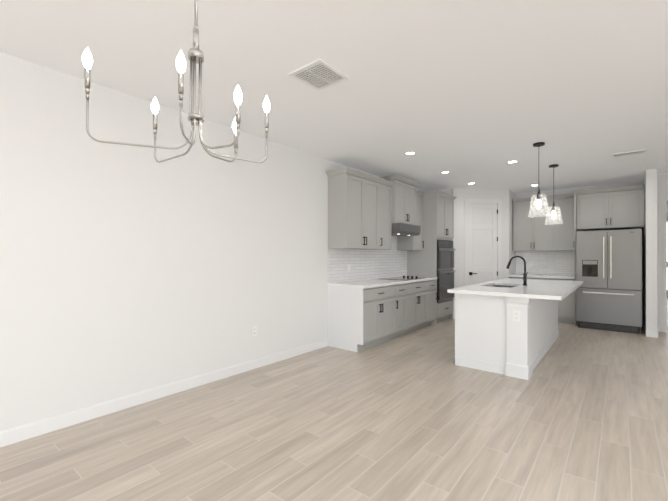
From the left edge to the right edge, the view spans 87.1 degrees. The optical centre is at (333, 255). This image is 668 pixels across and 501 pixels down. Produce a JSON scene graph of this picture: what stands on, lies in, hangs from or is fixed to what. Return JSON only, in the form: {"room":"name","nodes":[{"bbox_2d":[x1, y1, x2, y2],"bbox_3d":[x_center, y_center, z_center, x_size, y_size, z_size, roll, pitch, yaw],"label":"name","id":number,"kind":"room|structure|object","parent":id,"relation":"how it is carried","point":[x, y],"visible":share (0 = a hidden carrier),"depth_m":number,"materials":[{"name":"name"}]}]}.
{"room":"kitchen","nodes":[
{"label":"kitchen","id":0,"kind":"room"},
{"bbox_2d":[0,52,424,430],"bbox_3d":[-0.874,-0.041,4.328,0.150,2.740,12.250,0,0,39],"label":"wall","id":1,"kind":"structure","parent":0,"point":[125,270],"depth_m":3.11,"materials":[{"name":"white paint"}]},
{"bbox_2d":[0,339,327,446],"bbox_3d":[-2.384,1.273,2.344,0.012,0.107,7.268,0,0,39],"label":"baseboard","id":2,"kind":"structure","parent":1,"relation":"attached to","point":[32,429],"depth_m":3.11,"materials":[{"name":"white wood"}]},
{"bbox_2d":[252,326,256,336],"bbox_3d":[-0.936,0.888,4.125,0.007,0.115,0.072,0,0,39],"label":"outlet","id":3,"kind":"object","parent":1,"relation":"attached to","point":[254,330],"visible":1,"depth_m":4.13,"materials":[{"name":"white plastic"}]},
{"bbox_2d":[326,167,381,249],"bbox_3d":[0.333,-0.658,5.414,0.348,1.115,0.919,0,0,39],"label":"upper cabinet","id":4,"kind":"object","parent":1,"relation":"attached to","point":[365,211],"depth_m":5.13,"materials":[{"name":"grey wood"}]},
{"bbox_2d":[328,236,406,282],"bbox_3d":[0.686,-0.067,6.120,0.007,0.955,2.460,0,0,39],"label":"backsplash","id":5,"kind":"structure","parent":1,"relation":"attached to","point":[371,264],"depth_m":5.92,"materials":[{"name":"tile"}]},
{"bbox_2d":[382,179,393,249],"bbox_3d":[0.694,-0.657,5.857,0.348,1.115,0.459,0,0,39],"label":"upper cabinet","id":6,"kind":"object","parent":1,"relation":"attached to","point":[387,187],"depth_m":5.84,"materials":[{"name":"grey wood"}]},
{"bbox_2d":[382,175,417,225],"bbox_3d":[1.118,-0.937,6.323,0.418,0.785,0.799,0,0,39],"label":"upper cabinet","id":7,"kind":"object","parent":1,"relation":"attached to","point":[405,190],"depth_m":6.15,"materials":[{"name":"grey wood"}]},
{"bbox_2d":[392,223,420,235],"bbox_3d":[1.151,-0.454,6.297,0.496,0.174,0.780,0,0,39],"label":"range hood","id":8,"kind":"object","parent":7,"relation":"attached to","point":[400,229],"visible":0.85,"depth_m":6.07,"materials":[{"name":"silver metal"}]},
{"bbox_2d":[397,191,421,250],"bbox_3d":[1.470,-0.656,6.810,0.348,1.115,0.401,0,0,39],"label":"upper cabinet","id":9,"kind":"object","parent":1,"relation":"attached to","point":[405,243],"depth_m":6.71,"materials":[{"name":"grey wood"}]},
{"bbox_2d":[0,296,667,500],"bbox_3d":[4.201,1.354,4.739,7.600,0.050,19.300,0,0,39],"label":"floor","id":10,"kind":"structure","parent":0,"point":[580,414],"depth_m":2.59,"materials":[{"name":"brown wood"}]},
{"bbox_2d":[328,284,398,351],"bbox_3d":[0.445,0.890,5.334,0.620,0.880,0.939,0,0,39],"label":"base cabinet","id":11,"kind":"object","parent":10,"relation":"on","point":[364,314],"depth_m":5.03,"materials":[{"name":"white wood"}]},
{"bbox_2d":[327,276,436,287],"bbox_3d":[0.930,0.430,5.912,0.643,0.040,2.471,0,0,39],"label":"countertop","id":12,"kind":"structure","parent":11,"relation":"on","point":[383,283],"depth_m":5.34,"materials":[{"name":"white stone"}]},
{"bbox_2d":[380,275,420,279],"bbox_3d":[1.213,0.391,6.258,0.510,0.038,0.740,0,0,39],"label":"cooktop","id":13,"kind":"object","parent":12,"relation":"in","point":[403,278],"visible":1,"depth_m":6.15,"materials":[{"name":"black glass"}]},
{"bbox_2d":[399,284,410,336],"bbox_3d":[0.831,0.890,5.808,0.620,0.880,0.517,0,0,39],"label":"base cabinet","id":14,"kind":"object","parent":10,"relation":"on","point":[404,289],"depth_m":5.73,"materials":[{"name":"white wood"}]},
{"bbox_2d":[411,280,430,331],"bbox_3d":[1.203,0.891,6.265,0.620,0.880,0.896,0,0,39],"label":"base cabinet","id":15,"kind":"object","parent":10,"relation":"on","point":[421,292],"depth_m":6.22,"materials":[{"name":"white wood"}]},
{"bbox_2d":[407,191,456,324],"bbox_3d":[2.016,0.053,7.214,0.683,2.557,0.913,0,0,39],"label":"tall cabinet","id":16,"kind":"object","parent":10,"relation":"on","point":[438,215],"visible":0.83,"depth_m":6.83,"materials":[{"name":"grey wood"}]},
{"bbox_2d":[437,240,455,302],"bbox_3d":[2.031,0.301,7.173,0.663,1.208,0.796,0,0,39],"label":"wall oven","id":17,"kind":"object","parent":16,"relation":"in","point":[445,265],"visible":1,"depth_m":6.92,"materials":[{"name":"silver metal"}]},
{"bbox_2d":[431,280,436,320],"bbox_3d":[1.557,0.891,6.700,0.620,0.880,0.459,0,0,39],"label":"base cabinet","id":18,"kind":"object","parent":10,"relation":"on","point":[433,282],"depth_m":6.61,"materials":[{"name":"white wood"}]},
{"bbox_2d":[454,294,558,379],"bbox_3d":[2.571,0.889,5.031,0.854,0.880,2.631,0,0,39],"label":"kitchen island","id":19,"kind":"object","parent":10,"relation":"on","point":[491,335],"depth_m":4.06,"materials":[{"name":"white wood"}]},
{"bbox_2d":[447,278,582,301],"bbox_3d":[2.685,0.429,4.937,1.160,0.040,2.750,0,0,39],"label":"island countertop","id":20,"kind":"structure","parent":19,"relation":"on","point":[556,290],"depth_m":4.35,"materials":[{"name":"white stone"}]},
{"bbox_2d":[506,256,527,285],"bbox_3d":[2.541,0.206,4.885,0.267,0.406,0.086,0,0,39],"label":"faucet","id":21,"kind":"object","parent":20,"relation":"on","point":[524,275],"visible":1,"depth_m":4.80,"materials":[{"name":"black metal"}]},
{"bbox_2d":[513,310,519,321],"bbox_3d":[1.985,0.658,3.824,0.072,0.115,0.007,0,0,39],"label":"outlet","id":22,"kind":"object","parent":19,"relation":"attached to","point":[516,315],"visible":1,"depth_m":3.82,"materials":[{"name":"white plastic"}]},
{"bbox_2d":[509,274,573,323],"bbox_3d":[4.364,0.872,7.343,1.155,0.920,0.654,0,0,39],"label":"base cabinet","id":23,"kind":"object","parent":10,"relation":"on","point":[566,309],"visible":0.1,"depth_m":6.89,"materials":[{"name":"grey wood"}]},
{"bbox_2d":[576,228,641,333],"bbox_3d":[5.075,0.436,6.510,0.910,1.790,0.932,0,0,39],"label":"fridge","id":24,"kind":"object","parent":10,"relation":"on","point":[609,274],"visible":1,"depth_m":6.18,"materials":[{"name":"silver metal"}]},
{"bbox_2d":[0,0,667,212],"bbox_3d":[4.201,-1.461,4.742,7.600,0.100,19.300,0,0,39],"label":"ceiling","id":25,"kind":"structure","parent":0,"point":[480,93],"depth_m":2.71,"materials":[{"name":"white paint"}]},
{"bbox_2d":[82,0,269,162],"bbox_3d":[-0.689,-0.944,1.649,0.638,0.939,0.753,0,0,39],"label":"chandelier","id":26,"kind":"object","parent":25,"relation":"hanging from","point":[195,56],"visible":1,"depth_m":1.59,"materials":[{"name":"silver metal"}]},
{"bbox_2d":[288,58,348,90],"bbox_3d":[-0.116,-1.406,2.757,0.330,0.012,0.350,0,0,39],"label":"ceiling vent","id":27,"kind":"object","parent":25,"relation":"in","point":[319,74],"visible":1,"depth_m":2.74,"materials":[{"name":"white metal"}]},
{"bbox_2d":[404,151,416,154],"bbox_3d":[1.049,-1.408,4.846,0.176,0.006,0.176,0,0,39],"label":"recessed light","id":28,"kind":"object","parent":25,"relation":"in","point":[410,153],"visible":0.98,"depth_m":4.84,"materials":[{"name":"white"}]},
{"bbox_2d":[506,160,518,163],"bbox_3d":[2.682,-1.407,5.283,0.176,0.006,0.176,0,0,39],"label":"recessed light","id":29,"kind":"object","parent":25,"relation":"in","point":[512,161],"visible":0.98,"depth_m":5.26,"materials":[{"name":"white"}]},
{"bbox_2d":[528,142,549,217],"bbox_3d":[2.584,-0.951,4.434,0.250,0.920,0.250,0,0,39],"label":"pendant light","id":30,"kind":"object","parent":25,"relation":"hanging from","point":[538,203],"visible":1,"depth_m":4.42,"materials":[{"name":"black"}]},
{"bbox_2d":[545,164,562,224],"bbox_3d":[3.435,-0.950,5.495,0.250,0.920,0.250,0,0,39],"label":"pendant light","id":31,"kind":"object","parent":25,"relation":"hanging from","point":[554,214],"visible":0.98,"depth_m":5.48,"materials":[{"name":"black"}]},
{"bbox_2d":[613,149,645,156],"bbox_3d":[4.057,-1.405,4.834,0.340,0.012,0.160,0,0,39],"label":"ceiling vent","id":32,"kind":"object","parent":25,"relation":"in","point":[629,153],"visible":1,"depth_m":4.82,"materials":[{"name":"white metal"}]},
{"bbox_2d":[428,188,515,318],"bbox_3d":[3.089,-0.038,7.674,2.107,2.740,0.542,0,0,-5],"label":"wall","id":33,"kind":"structure","parent":0,"point":[506,197],"depth_m":7.42,"materials":[{"name":"white paint"}]},
{"bbox_2d":[464,199,500,285],"bbox_3d":[3.128,0.074,7.437,0.820,2.515,0.155,0,0,-6],"label":"pantry door","id":34,"kind":"structure","parent":33,"relation":"in","point":[482,240],"depth_m":7.42,"materials":[{"name":"white wood"}]},
{"bbox_2d":[516,180,642,325],"bbox_3d":[4.477,-0.038,7.772,3.800,2.740,0.150,0,0,39],"label":"wall","id":35,"kind":"structure","parent":0,"point":[549,192],"depth_m":7.16,"materials":[{"name":"white paint"}]},
{"bbox_2d":[516,251,573,274],"bbox_3d":[4.568,0.157,7.597,1.159,0.510,0.007,0,0,39],"label":"backsplash","id":36,"kind":"structure","parent":35,"relation":"attached to","point":[553,262],"depth_m":7.58,"materials":[{"name":"tile"}]},
{"bbox_2d":[513,185,643,325],"bbox_3d":[4.724,0.053,6.983,2.140,2.557,0.758,0,0,39],"label":"upper cabinet","id":37,"kind":"object","parent":35,"relation":"attached to","point":[617,208],"visible":0.96,"depth_m":6.74,"materials":[{"name":"grey wood"}]},
{"bbox_2d":[643,169,656,333],"bbox_3d":[5.519,-0.040,6.150,0.135,2.740,1.050,0,0,39],"label":"wall","id":38,"kind":"structure","parent":0,"point":[650,258],"depth_m":5.75,"materials":[{"name":"white paint"}]},
{"bbox_2d":[657,174,667,326],"bbox_3d":[7.088,-0.041,5.118,3.600,2.740,0.130,0,0,39],"label":"wall","id":39,"kind":"structure","parent":0,"point":[662,190],"depth_m":6.14,"materials":[{"name":"white paint"}]},
{"bbox_2d":[646,326,666,337],"bbox_3d":[6.725,1.282,4.901,3.590,0.095,0.662,0,0,39],"label":"baseboard","id":40,"kind":"structure","parent":39,"relation":"attached to","point":[654,333],"depth_m":5.76,"materials":[{"name":"white wood"}]},
{"bbox_3d":[10.247,-0.034,12.165,7.600,2.740,0.150,0,0,39],"label":"wall","id":41,"kind":"structure","parent":0,"visible":0},
{"bbox_2d":[667,220,667,295],"bbox_3d":[11.032,0.086,11.410,0.670,2.500,0.030,0,0,39],"label":"window","id":42,"kind":"structure","parent":41,"relation":"in","point":[667,257],"depth_m":11.50,"materials":[{"name":"white"}]}
]}

